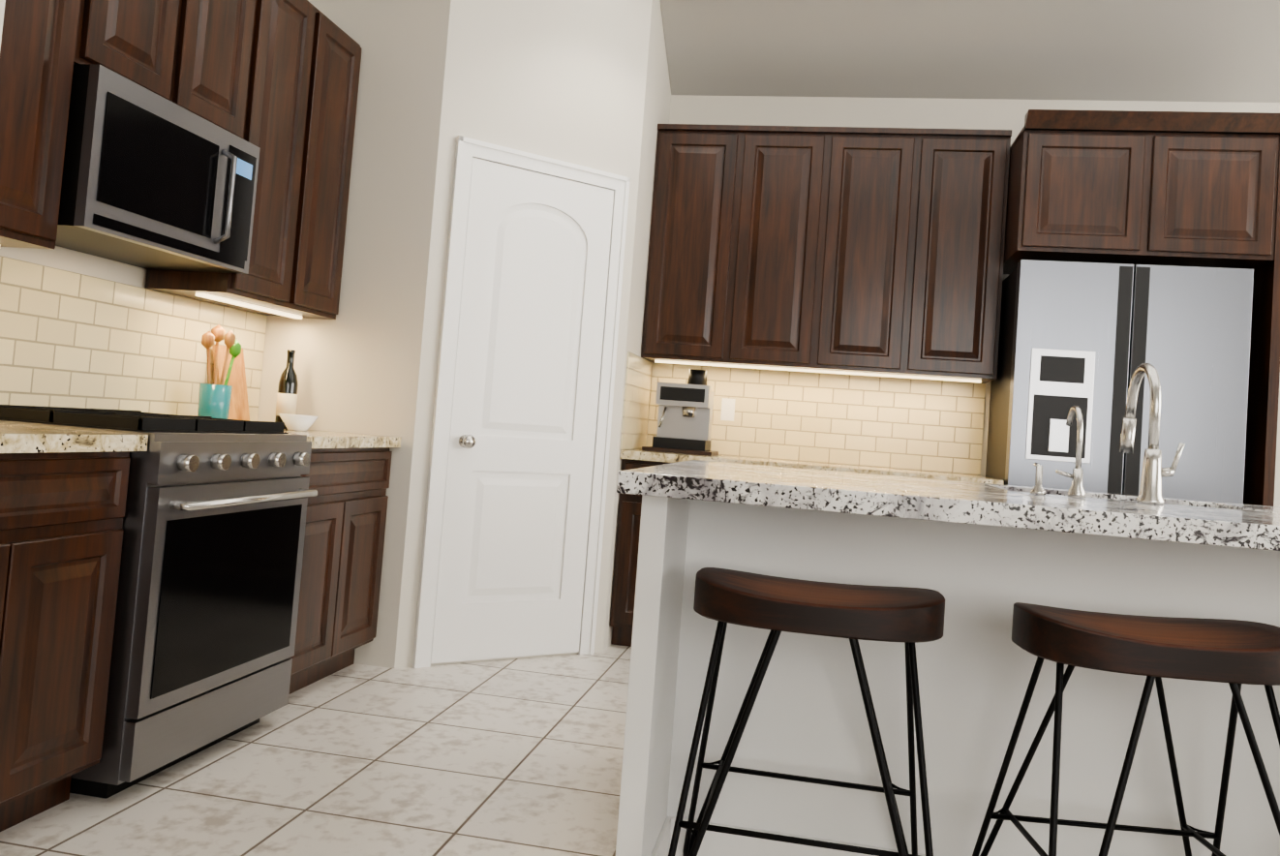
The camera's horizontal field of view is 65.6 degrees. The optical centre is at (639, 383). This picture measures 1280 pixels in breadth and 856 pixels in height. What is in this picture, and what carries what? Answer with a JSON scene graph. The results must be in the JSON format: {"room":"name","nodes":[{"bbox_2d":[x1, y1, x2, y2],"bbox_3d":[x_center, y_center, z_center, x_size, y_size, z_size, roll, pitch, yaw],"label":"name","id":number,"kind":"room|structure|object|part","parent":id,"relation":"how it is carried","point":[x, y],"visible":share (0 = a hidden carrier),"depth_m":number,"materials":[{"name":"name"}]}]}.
{"room":"kitchen","nodes":[
{"label":"kitchen","id":0,"kind":"room"},
{"bbox_2d":[0,643,631,855],"bbox_3d":[2.596,1.383,2.788,9.120,0.060,4.045,4,-3,11],"label":"floor","id":1,"kind":"structure","parent":0,"point":[515,757],"depth_m":2.78,"materials":[{"name":"white tile"}]},
{"bbox_2d":[0,423,148,831],"bbox_3d":[-1.655,0.546,2.179,0.647,0.920,0.735,4,-3,11],"label":"base cabinet","id":2,"kind":"object","parent":1,"relation":"on","point":[63,496],"visible":0.96,"depth_m":2.28,"materials":[{"name":"brown wood"}]},
{"bbox_2d":[0,404,317,798],"bbox_3d":[-1.466,0.571,2.906,0.736,0.962,0.754,4,-3,11],"label":"gas range","id":3,"kind":"object","parent":1,"relation":"on","point":[206,612],"visible":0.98,"depth_m":2.69,"materials":[{"name":"silver metal"}]},
{"bbox_2d":[283,428,401,694],"bbox_3d":[-1.383,0.632,3.670,0.647,0.920,0.772,4,-3,11],"label":"base cabinet","id":4,"kind":"object","parent":1,"relation":"on","point":[349,474],"visible":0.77,"depth_m":3.63,"materials":[{"name":"brown wood"}]},
{"bbox_2d":[197,324,241,419],"bbox_3d":[-1.521,-0.031,3.581,0.122,0.370,0.138,4,-3,11],"label":"utensil crock","id":5,"kind":"object","parent":4,"relation":"on","point":[214,400],"visible":0.77,"depth_m":3.55,"materials":[{"name":"teal ceramic"}]},
{"bbox_2d":[212,344,249,420],"bbox_3d":[-1.579,0.010,3.845,0.079,0.303,0.180,4,-3,11],"label":"cutting board","id":6,"kind":"object","parent":4,"relation":"on","point":[239,408],"visible":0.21,"depth_m":3.86,"materials":[{"name":"brown wood"}]},
{"bbox_2d":[274,349,298,428],"bbox_3d":[-1.412,0.023,3.986,0.076,0.315,0.076,4,-3,11],"label":"wine bottle","id":7,"kind":"object","parent":4,"relation":"on","point":[287,395],"visible":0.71,"depth_m":3.96,"materials":[{"name":"black glass"}]},
{"bbox_2d":[278,413,318,430],"bbox_3d":[-1.317,0.151,3.829,0.150,0.060,0.150,4,-3,11],"label":"bowl","id":8,"kind":"object","parent":4,"relation":"on","point":[297,422],"visible":0.96,"depth_m":3.79,"materials":[{"name":"white ceramic"}]},
{"bbox_2d":[609,453,664,646],"bbox_3d":[0.353,0.833,4.847,0.847,0.880,0.620,4,-3,11],"label":"base cabinet","id":9,"kind":"object","parent":1,"relation":"on","point":[625,565],"depth_m":4.61,"materials":[{"name":"brown wood"}]},
{"bbox_2d":[621,449,1004,485],"bbox_3d":[0.800,0.402,4.776,1.695,0.040,0.648,4,-3,11],"label":"countertop","id":10,"kind":"structure","parent":9,"relation":"on","point":[626,454],"depth_m":4.54,"materials":[{"name":"beige stone"}]},
{"bbox_2d":[641,368,718,456],"bbox_3d":[0.219,0.135,4.959,0.340,0.419,0.332,4,-3,11],"label":"coffee maker","id":11,"kind":"object","parent":10,"relation":"on","point":[685,418],"visible":1,"depth_m":4.89,"materials":[{"name":"silver metal"}]},
{"bbox_2d":[668,567,944,855],"bbox_3d":[0.346,0.779,2.070,0.542,0.728,0.542,4,-3,11],"label":"stool","id":12,"kind":"object","parent":1,"relation":"on","point":[907,616],"visible":1,"depth_m":1.96,"materials":[{"name":"brown wood"}]},
{"bbox_2d":[615,498,1279,855],"bbox_3d":[1.175,0.780,2.378,2.262,0.895,1.067,4,-3,11],"label":"kitchen island","id":13,"kind":"object","parent":1,"relation":"on","point":[982,557],"depth_m":2.29,"materials":[{"name":"paint"}]},
{"bbox_2d":[616,459,1084,533],"bbox_3d":[0.498,0.264,2.535,0.890,0.045,1.200,4,-3,11],"label":"island countertop","id":14,"kind":"structure","parent":13,"relation":"on","point":[822,492],"depth_m":1.99,"materials":[{"name":"white stone"}]},
{"bbox_2d":[1022,490,1279,552],"bbox_3d":[1.192,0.299,2.141,0.620,0.045,0.680,4,-3,11],"label":"island countertop","id":15,"kind":"structure","parent":13,"relation":"on","point":[1129,519],"depth_m":1.85,"materials":[{"name":"white stone"}]},
{"bbox_2d":[1030,404,1086,498],"bbox_3d":[1.035,0.164,2.478,0.128,0.226,0.146,4,-3,11],"label":"faucet","id":16,"kind":"object","parent":15,"relation":"on","point":[1077,491],"depth_m":2.42,"materials":[{"name":"silver metal"}]},
{"bbox_2d":[1118,363,1185,505],"bbox_3d":[1.278,0.123,2.498,0.096,0.346,0.262,4,-3,11],"label":"faucet","id":17,"kind":"object","parent":15,"relation":"on","point":[1150,493],"depth_m":2.40,"materials":[{"name":"silver metal"}]},
{"bbox_2d":[1196,500,1279,510],"bbox_3d":[1.945,0.361,2.265,0.820,0.045,1.200,4,-3,11],"label":"island countertop","id":18,"kind":"structure","parent":13,"relation":"on","point":[1238,506],"depth_m":2.78,"materials":[{"name":"white stone"}]},
{"bbox_2d":[985,259,1253,503],"bbox_3d":[2.103,0.445,4.513,0.930,1.885,0.637,4,-3,11],"label":"refrigerator","id":19,"kind":"object","parent":1,"relation":"on","point":[1087,338],"visible":0.46,"depth_m":4.24,"materials":[{"name":"silver metal"}]},
{"bbox_2d":[972,602,1279,855],"bbox_3d":[0.973,0.820,1.917,0.542,0.728,0.542,4,-3,3],"label":"stool","id":20,"kind":"object","parent":1,"relation":"on","point":[1234,654],"visible":1,"depth_m":1.85,"materials":[{"name":"brown wood"}]},
{"bbox_2d":[1003,109,1279,506],"bbox_3d":[2.209,0.129,4.501,1.130,2.530,0.714,4,-3,11],"label":"tall cabinet","id":21,"kind":"object","parent":1,"relation":"on","point":[1200,189],"visible":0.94,"depth_m":4.27,"materials":[{"name":"brown wood"}]},
{"bbox_2d":[0,0,1279,668],"bbox_3d":[-1.673,-0.632,1.201,17.420,3.180,8.920,4,-3,11],"label":"wall","id":22,"kind":"structure","parent":0,"point":[581,81],"depth_m":4.13,"materials":[{"name":"beige paint"}]},
{"bbox_2d":[0,255,267,421],"bbox_3d":[-1.782,-0.119,3.023,0.007,0.458,2.275,4,-3,11],"label":"tile backsplash","id":23,"kind":"structure","parent":22,"relation":"attached to","point":[69,339],"depth_m":3.24,"materials":[{"name":"beige tile"}]},
{"bbox_2d":[0,0,362,319],"bbox_3d":[-1.556,-0.904,3.026,0.330,1.162,2.272,4,-3,11],"label":"upper cabinet","id":24,"kind":"object","parent":22,"relation":"attached to","point":[276,81],"visible":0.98,"depth_m":3.35,"materials":[{"name":"brown wood"}]},
{"bbox_2d":[55,63,260,274],"bbox_3d":[-1.527,-0.612,2.995,0.431,0.428,0.756,4,-3,11],"label":"over-the-range microwave","id":25,"kind":"object","parent":24,"relation":"attached to","point":[151,180],"visible":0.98,"depth_m":2.85,"materials":[{"name":"silver metal"}]},
{"bbox_2d":[412,135,630,668],"bbox_3d":[-0.482,0.099,4.284,0.850,2.170,0.024,6,-3,-34],"label":"door frame","id":26,"kind":"structure","parent":22,"relation":"attached to","point":[468,150],"depth_m":4.14,"materials":[{"name":"white wood"}]},
{"bbox_2d":[430,157,613,663],"bbox_3d":[-0.488,0.129,4.282,0.506,2.084,0.517,4,-3,11],"label":"pantry door","id":27,"kind":"structure","parent":22,"relation":"in","point":[517,503],"depth_m":4.27,"materials":[{"name":"white wood"}]},
{"bbox_3d":[-0.712,0.239,4.093,0.078,0.058,0.078,4,-3,11],"label":"knob","id":28,"kind":"part","parent":27,"relation":"part of","materials":[{"name":"silver metal"}]},
{"bbox_2d":[620,351,652,450],"bbox_3d":[-0.013,0.097,4.934,0.007,0.458,0.651,4,-3,11],"label":"tile backsplash","id":29,"kind":"structure","parent":22,"relation":"attached to","point":[636,403],"depth_m":4.88,"materials":[{"name":"beige tile"}]},
{"bbox_2d":[640,123,737,366],"bbox_3d":[0.283,-0.695,5.089,0.423,1.176,0.329,4,-3,11],"label":"upper cabinet","id":30,"kind":"object","parent":22,"relation":"attached to","point":[688,264],"depth_m":4.93,"materials":[{"name":"brown wood"}]},
{"bbox_2d":[722,124,826,371],"bbox_3d":[0.699,-0.667,5.011,0.424,1.176,0.329,4,-3,11],"label":"upper cabinet","id":31,"kind":"object","parent":22,"relation":"attached to","point":[778,172],"depth_m":4.86,"materials":[{"name":"brown wood"}]},
{"bbox_2d":[646,362,985,475],"bbox_3d":[0.880,0.171,5.103,1.687,0.458,0.007,4,-3,11],"label":"tile backsplash","id":32,"kind":"structure","parent":22,"relation":"attached to","point":[929,425],"depth_m":5.07,"materials":[{"name":"beige tile"}]},
{"bbox_2d":[720,397,735,421],"bbox_3d":[0.458,0.135,5.175,0.070,0.115,0.005,4,-3,11],"label":"outlet","id":33,"kind":"object","parent":32,"relation":"attached to","point":[727,409],"visible":1,"depth_m":5.17,"materials":[{"name":"white plastic"}]},
{"bbox_2d":[811,126,915,377],"bbox_3d":[1.115,-0.639,4.934,0.424,1.176,0.329,4,-3,11],"label":"upper cabinet","id":34,"kind":"object","parent":22,"relation":"attached to","point":[874,252],"depth_m":4.78,"materials":[{"name":"brown wood"}]},
{"bbox_2d":[900,128,1011,382],"bbox_3d":[1.531,-0.611,4.856,0.424,1.176,0.329,4,-3,11],"label":"upper cabinet","id":35,"kind":"object","parent":22,"relation":"attached to","point":[953,293],"depth_m":4.70,"materials":[{"name":"brown wood"}]},
{"bbox_2d":[660,0,1279,102],"bbox_3d":[-1.565,-2.087,1.264,17.420,0.460,8.920,4,-3,11],"label":"ceiling","id":36,"kind":"structure","parent":0,"point":[1193,50],"depth_m":4.80,"materials":[{"name":"grey paint"}]}
]}

